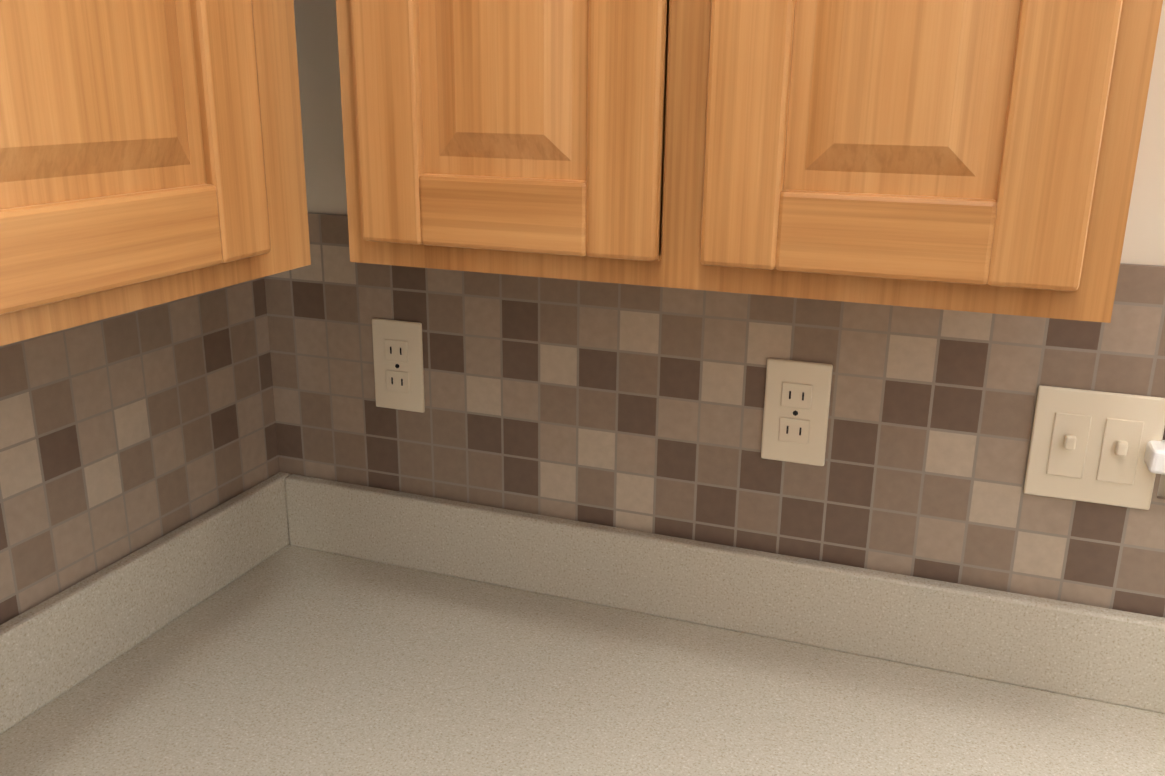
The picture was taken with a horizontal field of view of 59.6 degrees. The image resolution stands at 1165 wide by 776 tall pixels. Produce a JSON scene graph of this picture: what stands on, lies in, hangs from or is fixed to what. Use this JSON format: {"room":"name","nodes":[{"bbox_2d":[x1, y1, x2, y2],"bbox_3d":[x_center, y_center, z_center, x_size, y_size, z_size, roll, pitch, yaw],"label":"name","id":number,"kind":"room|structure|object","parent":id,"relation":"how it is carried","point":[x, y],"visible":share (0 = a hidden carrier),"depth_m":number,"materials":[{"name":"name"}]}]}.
{"room":"kitchen","nodes":[
{"label":"kitchen","id":0,"kind":"room"},
{"bbox_2d":[294,0,1164,496],"bbox_3d":[2.230,0.202,0.478,5.600,2.440,0.150,7,18,20],"label":"wall","id":1,"kind":"structure","parent":0,"point":[320,90],"depth_m":1.21,"materials":[{"name":"beige paint"}]},
{"bbox_2d":[264,212,1164,617],"bbox_3d":[1.065,0.164,0.835,3.157,0.452,0.008,7,18,20],"label":"wall tile","id":2,"kind":"structure","parent":1,"relation":"attached to","point":[630,406],"depth_m":1.15,"materials":[{"name":"tile"}]},
{"bbox_2d":[372,318,424,412],"bbox_3d":[-0.232,-0.028,1.276,0.070,0.116,0.008,7,18,20],"label":"electrical outlet","id":3,"kind":"object","parent":2,"relation":"attached to","point":[398,363],"visible":1,"depth_m":1.27,"materials":[{"name":"beige plastic"}]},
{"bbox_2d":[761,358,832,465],"bbox_3d":[0.233,0.027,1.111,0.070,0.116,0.008,7,18,20],"label":"electrical outlet","id":4,"kind":"object","parent":2,"relation":"attached to","point":[796,410],"visible":1,"depth_m":1.11,"materials":[{"name":"beige plastic"}]},
{"bbox_2d":[1023,385,1164,509],"bbox_3d":[0.508,0.061,1.009,0.116,0.116,0.015,7,18,20],"label":"light switch","id":5,"kind":"object","parent":2,"relation":"attached to","point":[1087,445],"visible":0.98,"depth_m":1.01,"materials":[{"name":"beige plastic"}]},
{"bbox_2d":[336,0,1162,322],"bbox_3d":[0.150,-0.464,0.798,0.645,0.739,0.381,7,18,20],"label":"upper cabinet","id":6,"kind":"object","parent":1,"relation":"attached to","point":[980,156],"visible":1,"depth_m":0.73,"materials":[{"name":"brown wood"}]},
{"bbox_2d":[1144,440,1164,474],"bbox_3d":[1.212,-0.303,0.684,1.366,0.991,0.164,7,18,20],"label":"plug","id":7,"kind":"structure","parent":1,"relation":"in","point":[1154,458],"depth_m":0.97,"materials":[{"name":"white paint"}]},
{"bbox_3d":[0.989,2.324,-2.299,5.900,0.060,7.132,7,18,20],"label":"floor","id":8,"kind":"structure","parent":0,"visible":0},
{"bbox_3d":[-0.980,1.332,-0.702,0.624,0.883,3.600,7,18,20],"label":"base cabinet","id":9,"kind":"object","parent":8,"relation":"on","visible":0},
{"bbox_2d":[0,472,1164,775],"bbox_3d":[0.965,0.437,0.589,3.206,0.131,0.660,7,18,20],"label":"countertop","id":10,"kind":"structure","parent":9,"relation":"on","point":[284,624],"depth_m":0.91,"materials":[{"name":"grey stone"}]},
{"bbox_3d":[-1.662,0.789,-1.629,0.150,2.440,6.982,7,18,20],"label":"wall","id":11,"kind":"structure","parent":0,"visible":0},
{"bbox_2d":[0,277,279,624],"bbox_3d":[-1.162,0.551,-0.543,0.008,0.452,4.252,7,18,20],"label":"wall tile","id":12,"kind":"structure","parent":11,"relation":"attached to","point":[123,435],"depth_m":1.12,"materials":[{"name":"tile"}]},
{"bbox_2d":[0,0,310,345],"bbox_3d":[-0.456,-0.397,0.616,0.343,0.700,0.470,7,18,20],"label":"upper cabinet","id":13,"kind":"object","parent":11,"relation":"attached to","point":[151,152],"visible":1,"depth_m":0.64,"materials":[{"name":"brown wood"}]}
]}

